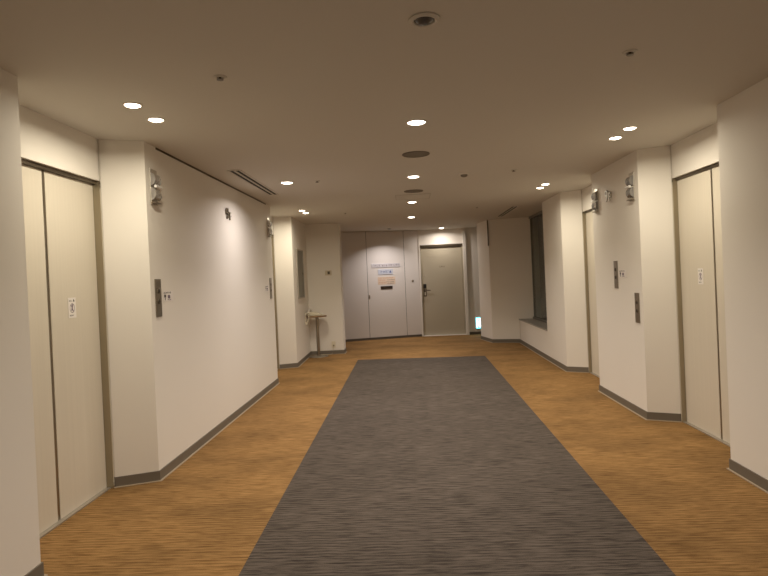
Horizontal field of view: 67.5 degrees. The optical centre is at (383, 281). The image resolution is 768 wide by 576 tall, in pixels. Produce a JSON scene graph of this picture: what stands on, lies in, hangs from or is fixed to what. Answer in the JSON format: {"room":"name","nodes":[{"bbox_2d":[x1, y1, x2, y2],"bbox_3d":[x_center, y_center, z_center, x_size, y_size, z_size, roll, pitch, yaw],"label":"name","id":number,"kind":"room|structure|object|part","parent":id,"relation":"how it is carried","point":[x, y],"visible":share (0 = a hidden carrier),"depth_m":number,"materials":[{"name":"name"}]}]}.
{"room":"lobby","nodes":[
{"label":"lobby","id":0,"kind":"room"},
{"bbox_2d":[0,68,345,575],"bbox_3d":[-2.130,0.230,4.235,2.170,2.390,13.280,-2,0,2],"label":"wall","id":1,"kind":"structure","parent":0,"point":[175,376],"depth_m":4.16,"materials":[{"name":"beige paint"}]},
{"bbox_2d":[21,139,115,538],"bbox_3d":[-1.971,0.229,3.397,0.104,2.389,1.096,-2,0,2],"label":"door","id":2,"kind":"structure","parent":1,"relation":"in","point":[64,233],"depth_m":3.56,"materials":[{"name":"metal"}]},
{"bbox_2d":[68,297,75,317],"bbox_3d":[-1.964,0.165,3.622,0.002,0.128,0.082,-2,0,2],"label":"sticker","id":3,"kind":"object","parent":2,"relation":"attached to","point":[71,301],"visible":1,"depth_m":3.62,"materials":[{"name":"white paper"}]},
{"bbox_2d":[149,168,162,205],"bbox_3d":[-1.643,-0.682,4.152,0.050,0.255,0.110,-2,0,2],"label":"lantern","id":4,"kind":"object","parent":1,"relation":"attached to","point":[155,180],"visible":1,"depth_m":4.12,"materials":[{"name":"silver metal"}]},
{"bbox_3d":[-1.664,-0.681,4.153,0.008,0.255,0.110,-2,0,2],"label":"plate","id":5,"kind":"part","parent":4,"relation":"part of","materials":[{"name":"silver metal"}]},
{"bbox_2d":[154,279,161,316],"bbox_3d":[-1.628,0.118,4.156,0.011,0.272,0.095,-2,0,2],"label":"panel","id":6,"kind":"object","parent":1,"relation":"attached to","point":[158,297],"visible":1,"depth_m":4.14,"materials":[{"name":"metal"}]},
{"bbox_2d":[163,291,173,301],"bbox_3d":[-1.625,0.109,4.335,0.002,0.075,0.180,-2,0,2],"label":"sticker","id":7,"kind":"object","parent":1,"relation":"attached to","point":[167,295],"visible":1,"depth_m":4.33,"materials":[{"name":"white paper"}]},
{"bbox_2d":[25,348,346,575],"bbox_3d":[-1.416,1.359,4.215,0.859,0.070,13.280,-2,0,2],"label":"baseboard","id":8,"kind":"structure","parent":1,"relation":"attached to","point":[38,570],"depth_m":4.63,"materials":[{"name":"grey plastic"}]},
{"bbox_2d":[155,147,265,204],"bbox_3d":[-1.609,-0.992,5.854,0.004,0.015,3.260,-2,0,2],"label":"trim","id":9,"kind":"structure","parent":1,"relation":"attached to","point":[167,154],"depth_m":5.21,"materials":[{"name":"brown metal"}]},
{"bbox_2d":[225,208,231,219],"bbox_3d":[-1.591,-0.688,5.862,0.028,0.120,0.152,-2,0,2],"label":"sign","id":10,"kind":"object","parent":1,"relation":"attached to","point":[228,213],"depth_m":5.84,"materials":[{"name":"metal"}]},
{"bbox_2d":[267,218,272,236],"bbox_3d":[-1.500,-0.711,7.564,0.050,0.255,0.110,-2,0,2],"label":"lantern","id":11,"kind":"object","parent":1,"relation":"attached to","point":[269,223],"visible":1,"depth_m":7.51,"materials":[{"name":"silver metal"}]},
{"bbox_2d":[269,278,271,298],"bbox_3d":[-1.485,0.088,7.560,0.011,0.272,0.095,-2,0,2],"label":"panel","id":12,"kind":"object","parent":1,"relation":"attached to","point":[270,279],"visible":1,"depth_m":7.55,"materials":[{"name":"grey metal"}]},
{"bbox_2d":[271,217,279,369],"bbox_3d":[-1.760,0.185,8.428,0.104,2.389,1.150,-2,0,2],"label":"door","id":13,"kind":"structure","parent":1,"relation":"in","point":[272,237],"depth_m":8.99,"materials":[{"name":"metal"}]},
{"bbox_2d":[296,249,304,298],"bbox_3d":[-1.411,-0.128,9.717,0.020,0.825,0.620,-3,0,1],"label":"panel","id":14,"kind":"object","parent":1,"relation":"attached to","point":[299,253],"visible":1,"depth_m":9.68,"materials":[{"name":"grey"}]},
{"bbox_2d":[325,270,331,275],"bbox_3d":[-1.019,-0.158,10.508,0.120,0.090,0.022,-3,0,0],"label":"thermostat","id":15,"kind":"object","parent":1,"relation":"attached to","point":[328,272],"visible":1,"depth_m":10.51,"materials":[{"name":"beige plastic"}]},
{"bbox_2d":[337,223,339,250],"bbox_3d":[-0.828,-0.813,10.504,0.020,0.503,0.023,-2,0,2],"label":"rail","id":16,"kind":"object","parent":1,"relation":"attached to","point":[337,223],"visible":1,"depth_m":10.49,"materials":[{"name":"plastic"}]},
{"bbox_2d":[341,231,421,339],"bbox_3d":[-0.114,0.061,12.712,1.937,2.334,0.023,-3,0,-14],"label":"wall","id":17,"kind":"structure","parent":0,"point":[353,244],"depth_m":12.61,"materials":[{"name":"white paint"}]},
{"bbox_2d":[0,0,767,231],"bbox_3d":[-0.271,-1.116,5.407,5.900,0.120,16.000,-2,0,2],"label":"ceiling","id":18,"kind":"structure","parent":0,"point":[325,91],"depth_m":3.09,"materials":[{"name":"grey paint"}]},
{"bbox_2d":[123,102,141,107],"bbox_3d":[-1.409,-0.983,3.224,0.102,0.015,0.102,-2,0,2],"label":"recessed light","id":19,"kind":"object","parent":18,"relation":"in","point":[126,104],"visible":1,"depth_m":3.20,"materials":[{"name":"white plastic"}]},
{"bbox_2d":[147,117,164,121],"bbox_3d":[-1.397,-0.986,3.523,0.102,0.015,0.102,-2,0,2],"label":"recessed light","id":20,"kind":"object","parent":18,"relation":"in","point":[152,119],"visible":1,"depth_m":3.50,"materials":[{"name":"white plastic"}]},
{"bbox_2d":[213,75,226,80],"bbox_3d":[-0.813,-1.007,2.852,0.068,0.016,0.068,-2,0,2],"label":"sprinkler","id":21,"kind":"object","parent":18,"relation":"attached to","point":[214,76],"visible":1,"depth_m":2.84,"materials":[{"name":"grey paint"}]},
{"bbox_2d":[227,170,278,194],"bbox_3d":[-1.324,-1.010,5.967,0.124,0.006,1.566,-2,0,2],"label":"ceiling vent","id":22,"kind":"object","parent":18,"relation":"in","point":[240,174],"visible":1,"depth_m":5.81,"materials":[{"name":"black metal"}]},
{"bbox_2d":[404,189,422,192],"bbox_3d":[0.357,-1.090,6.945,0.234,0.008,0.234,-2,0,2],"label":"ceiling speaker","id":23,"kind":"object","parent":18,"relation":"attached to","point":[414,190],"visible":1,"depth_m":6.94,"materials":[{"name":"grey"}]},
{"bbox_2d":[406,190,420,192],"bbox_3d":[0.357,-1.091,6.945,0.208,0.004,0.208,-2,0,2],"label":"grille","id":24,"kind":"object","parent":23,"relation":"attached to","point":[407,191],"depth_m":6.95,"materials":[{"name":"brown"}]},
{"bbox_2d":[407,175,419,177],"bbox_3d":[0.305,-1.077,5.938,0.137,0.015,0.137,-2,0,2],"label":"recessed light","id":25,"kind":"object","parent":18,"relation":"in","point":[412,176],"visible":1,"depth_m":5.90,"materials":[{"name":"white plastic"}]},
{"bbox_2d":[402,151,429,157],"bbox_3d":[0.269,-1.072,4.852,0.234,0.008,0.234,-2,0,2],"label":"ceiling speaker","id":26,"kind":"object","parent":18,"relation":"attached to","point":[413,154],"visible":1,"depth_m":4.84,"materials":[{"name":"brown"}]},
{"bbox_2d":[404,152,427,156],"bbox_3d":[0.269,-1.073,4.852,0.208,0.004,0.208,-2,0,2],"label":"grille","id":27,"kind":"object","parent":26,"relation":"attached to","point":[408,154],"depth_m":4.85,"materials":[{"name":"brown"}]},
{"bbox_2d":[406,119,426,124],"bbox_3d":[0.217,-1.059,3.845,0.137,0.015,0.137,-2,0,2],"label":"recessed light","id":28,"kind":"object","parent":18,"relation":"in","point":[415,121],"visible":1,"depth_m":3.82,"materials":[{"name":"white plastic"}]},
{"bbox_2d":[409,12,439,26],"bbox_3d":[0.161,-1.043,2.307,0.124,0.021,0.124,-2,0,2],"label":"sensor","id":29,"kind":"object","parent":18,"relation":"attached to","point":[422,19],"visible":1,"depth_m":2.29,"materials":[{"name":"grey paint"}]},
{"bbox_2d":[459,172,468,176],"bbox_3d":[0.820,-1.089,5.891,0.112,0.036,0.112,-2,0,2],"label":"smoke detector","id":30,"kind":"object","parent":18,"relation":"attached to","point":[465,174],"visible":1,"depth_m":5.86,"materials":[{"name":"white plastic"}]},
{"bbox_2d":[496,206,518,216],"bbox_3d":[2.091,-1.186,9.791,0.124,0.006,1.566,-2,0,2],"label":"ceiling vent","id":31,"kind":"object","parent":18,"relation":"in","point":[511,208],"visible":1,"depth_m":9.72,"materials":[{"name":"black metal"}]},
{"bbox_2d":[609,136,621,139],"bbox_3d":[1.837,-1.135,4.562,0.102,0.015,0.102,-2,0,2],"label":"recessed light","id":32,"kind":"object","parent":18,"relation":"in","point":[613,137],"visible":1,"depth_m":4.54,"materials":[{"name":"white plastic"}]},
{"bbox_2d":[622,126,636,129],"bbox_3d":[1.824,-1.132,4.268,0.102,0.015,0.102,-2,0,2],"label":"recessed light","id":33,"kind":"object","parent":18,"relation":"in","point":[629,127],"visible":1,"depth_m":4.24,"materials":[{"name":"white plastic"}]},
{"bbox_2d":[622,49,637,55],"bbox_3d":[1.180,-1.093,2.759,0.068,0.016,0.068,-2,0,2],"label":"sprinkler","id":34,"kind":"object","parent":18,"relation":"attached to","point":[633,51],"visible":1,"depth_m":2.75,"materials":[{"name":"grey paint"}]},
{"bbox_2d":[40,334,767,575],"bbox_3d":[-0.161,1.381,5.424,5.900,0.100,16.000,-2,0,2],"label":"floor","id":35,"kind":"structure","parent":0,"point":[671,481],"depth_m":3.76,"materials":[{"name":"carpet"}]},
{"bbox_2d":[307,315,327,357],"bbox_3d":[-1.181,0.972,10.267,0.350,0.740,0.350,-2,0,2],"label":"pedestal table","id":36,"kind":"object","parent":35,"relation":"on","point":[318,355],"visible":0.93,"depth_m":10.24,"materials":[{"name":"beige"}]},
{"bbox_2d":[305,309,321,324],"bbox_3d":[-1.253,0.620,10.211,0.279,0.279,0.304,-2,0,2],"label":"telephone","id":37,"kind":"object","parent":36,"relation":"on","point":[310,313],"visible":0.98,"depth_m":10.18,"materials":[{"name":"beige plastic"}]},
{"bbox_2d":[238,356,675,575],"bbox_3d":[0.362,1.319,3.595,2.103,0.004,11.990,-2,0,2],"label":"carpet runner","id":38,"kind":"object","parent":35,"relation":"on","point":[432,466],"visible":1,"depth_m":3.57,"materials":[{"name":"grey carpet"}]},
{"bbox_2d":[369,227,480,337],"bbox_3d":[0.088,0.074,12.660,5.901,2.390,1.497,-2,0,2],"label":"wall","id":39,"kind":"structure","parent":0,"point":[437,236],"depth_m":12.88,"materials":[{"name":"white paint"}]},
{"bbox_2d":[366,231,406,337],"bbox_3d":[0.060,0.053,12.745,0.850,2.334,0.040,-3,0,-14],"label":"door","id":40,"kind":"structure","parent":39,"relation":"in","point":[387,307],"depth_m":12.74,"materials":[{"name":"white"}]},
{"bbox_2d":[371,263,399,267],"bbox_3d":[0.042,-0.358,12.737,0.655,0.087,0.009,-3,0,-14],"label":"door sign","id":41,"kind":"object","parent":40,"relation":"attached to","point":[383,264],"visible":1,"depth_m":12.73,"materials":[{"name":"white paper"}]},
{"bbox_2d":[378,269,392,274],"bbox_3d":[0.033,-0.217,12.734,0.340,0.115,0.009,-3,0,-14],"label":"door sign","id":42,"kind":"object","parent":40,"relation":"attached to","point":[380,271],"visible":1,"depth_m":12.73,"materials":[{"name":"grey"}]},
{"bbox_2d":[378,276,394,284],"bbox_3d":[0.058,-0.020,12.743,0.400,0.170,0.003,-3,0,-14],"label":"notice","id":43,"kind":"object","parent":40,"relation":"attached to","point":[381,280],"visible":1,"depth_m":12.74,"materials":[{"name":"beige paper"}]},
{"bbox_2d":[381,286,392,288],"bbox_3d":[0.061,0.133,12.740,0.270,0.065,0.008,-3,0,-14],"label":"door sign","id":44,"kind":"object","parent":40,"relation":"attached to","point":[382,287],"visible":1,"depth_m":12.74,"materials":[{"name":"brown"}]},
{"bbox_2d":[365,232,407,334],"bbox_3d":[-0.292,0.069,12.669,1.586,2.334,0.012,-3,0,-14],"label":"trim","id":45,"kind":"structure","parent":39,"relation":"attached to","point":[365,232],"depth_m":12.65,"materials":[{"name":"black"}]},
{"bbox_2d":[345,331,480,341],"bbox_3d":[0.102,1.240,12.624,5.998,0.060,0.417,-3,0,-8],"label":"baseboard","id":46,"kind":"structure","parent":39,"relation":"attached to","point":[479,332],"depth_m":12.75,"materials":[{"name":"brown"}]},
{"bbox_2d":[417,230,423,335],"bbox_3d":[0.824,0.040,12.945,0.037,2.390,0.065,-2,0,2],"label":"trim","id":47,"kind":"structure","parent":39,"relation":"attached to","point":[417,230],"depth_m":12.91,"materials":[{"name":"white wood"}]},
{"bbox_2d":[420,243,465,335],"bbox_3d":[1.318,0.189,12.946,0.976,2.050,0.115,-2,0,2],"label":"door","id":48,"kind":"structure","parent":39,"relation":"in","point":[442,272],"depth_m":12.96,"materials":[{"name":"beige"}]},
{"bbox_2d":[462,228,469,334],"bbox_3d":[1.829,-0.004,12.853,0.065,2.390,0.065,-2,0,2],"label":"trim","id":49,"kind":"structure","parent":39,"relation":"attached to","point":[463,229],"depth_m":12.82,"materials":[{"name":"white wood"}]},
{"bbox_2d":[475,317,480,328],"bbox_3d":[2.183,0.922,12.858,0.280,0.270,0.036,-2,0,2],"label":"light","id":50,"kind":"object","parent":39,"relation":"attached to","point":[477,319],"visible":0.59,"depth_m":12.85,"materials":[{"name":"white plastic"}]},
{"bbox_3d":[2.182,0.922,12.844,0.250,0.240,0.004,-2,0,2],"label":"lit panel","id":51,"kind":"part","parent":50,"relation":"part of","materials":[{"name":"white plastic"}]},
{"bbox_2d":[476,77,767,479],"bbox_3d":[2.179,0.038,4.638,1.045,2.390,14.450,-2,0,2],"label":"wall","id":52,"kind":"structure","parent":0,"point":[638,362],"depth_m":5.07,"materials":[{"name":"beige paint"}]},
{"bbox_2d":[487,220,488,245],"bbox_3d":[2.013,-0.942,11.150,0.018,0.503,0.035,-2,0,2],"label":"rail","id":53,"kind":"object","parent":52,"relation":"attached to","point":[487,220],"visible":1,"depth_m":11.13,"materials":[{"name":"brown metal"}]},
{"bbox_2d":[519,211,546,330],"bbox_3d":[2.691,-0.240,9.846,0.440,1.949,2.294,-2,0,2],"label":"window","id":54,"kind":"structure","parent":52,"relation":"in","point":[539,320],"depth_m":10.37,"materials":[{"name":"beige"}]},
{"bbox_3d":[2.733,0.723,9.853,0.440,0.020,2.294,-2,0,2],"label":"sill","id":55,"kind":"part","parent":54,"relation":"part of","materials":[{"name":"beige"}]},
{"bbox_3d":[2.773,-0.254,9.806,0.070,1.929,2.210,-2,0,2],"label":"frame","id":56,"kind":"part","parent":54,"relation":"part of","materials":[{"name":"grey metal"}]},
{"bbox_3d":[2.771,-0.254,9.801,0.006,1.870,2.180,-2,0,2],"label":"pane","id":57,"kind":"part","parent":54,"relation":"part of","materials":[{"name":"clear glass"}]},
{"bbox_2d":[581,190,599,377],"bbox_3d":[2.645,0.002,6.958,0.094,2.389,1.102,-2,0,2],"label":"door","id":58,"kind":"structure","parent":52,"relation":"in","point":[587,216],"depth_m":7.42,"materials":[{"name":"metal"}]},
{"bbox_2d":[591,188,598,212],"bbox_3d":[2.266,-0.867,6.193,0.050,0.255,0.110,-2,0,2],"label":"lantern","id":59,"kind":"object","parent":52,"relation":"attached to","point":[595,206],"visible":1,"depth_m":6.15,"materials":[{"name":"silver metal"}]},
{"bbox_3d":[2.287,-0.868,6.192,0.008,0.255,0.110,-2,0,2],"label":"plate","id":60,"kind":"part","parent":59,"relation":"part of","materials":[{"name":"silver metal"}]},
{"bbox_2d":[604,190,610,201],"bbox_3d":[2.260,-0.865,5.787,0.028,0.120,0.152,-2,0,2],"label":"sign","id":61,"kind":"object","parent":52,"relation":"attached to","point":[607,195],"depth_m":5.80,"materials":[{"name":"silver metal"}]},
{"bbox_2d":[613,261,617,287],"bbox_3d":[2.300,-0.069,5.708,0.011,0.272,0.095,-2,0,2],"label":"panel","id":62,"kind":"object","parent":52,"relation":"attached to","point":[614,262],"visible":1,"depth_m":5.70,"materials":[{"name":"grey metal"}]},
{"bbox_2d":[619,270,625,277],"bbox_3d":[2.297,-0.076,5.533,0.002,0.075,0.180,-2,0,2],"label":"sticker","id":63,"kind":"object","parent":52,"relation":"attached to","point":[622,273],"visible":1,"depth_m":5.54,"materials":[{"name":"white"}]},
{"bbox_2d":[481,336,767,493],"bbox_3d":[2.344,1.191,4.655,0.681,0.070,14.463,-3,0,0],"label":"baseboard","id":64,"kind":"structure","parent":52,"relation":"attached to","point":[736,467],"depth_m":5.22,"materials":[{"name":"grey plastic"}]},
{"bbox_2d":[625,172,634,200],"bbox_3d":[2.225,-0.859,5.214,0.050,0.255,0.110,-2,0,2],"label":"lantern","id":65,"kind":"object","parent":52,"relation":"attached to","point":[630,193],"visible":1,"depth_m":5.17,"materials":[{"name":"silver metal"}]},
{"bbox_3d":[2.246,-0.860,5.213,0.008,0.255,0.110,-2,0,2],"label":"plate","id":66,"kind":"part","parent":65,"relation":"part of","materials":[{"name":"silver metal"}]},
{"bbox_2d":[634,293,639,322],"bbox_3d":[2.292,0.238,5.209,0.011,0.272,0.095,-2,0,2],"label":"panel","id":67,"kind":"object","parent":52,"relation":"attached to","point":[637,304],"visible":1,"depth_m":5.20,"materials":[{"name":"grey metal"}]},
{"bbox_2d":[670,145,729,446],"bbox_3d":[2.538,0.024,4.395,0.094,2.389,1.132,-2,0,2],"label":"door","id":68,"kind":"structure","parent":52,"relation":"in","point":[696,203],"depth_m":4.62,"materials":[{"name":"metal"}]},
{"bbox_2d":[698,268,703,283],"bbox_3d":[2.538,-0.042,4.610,0.002,0.128,0.082,-2,0,2],"label":"sticker","id":69,"kind":"object","parent":68,"relation":"attached to","point":[700,270],"visible":1,"depth_m":4.61,"materials":[{"name":"white paper"}]}
]}

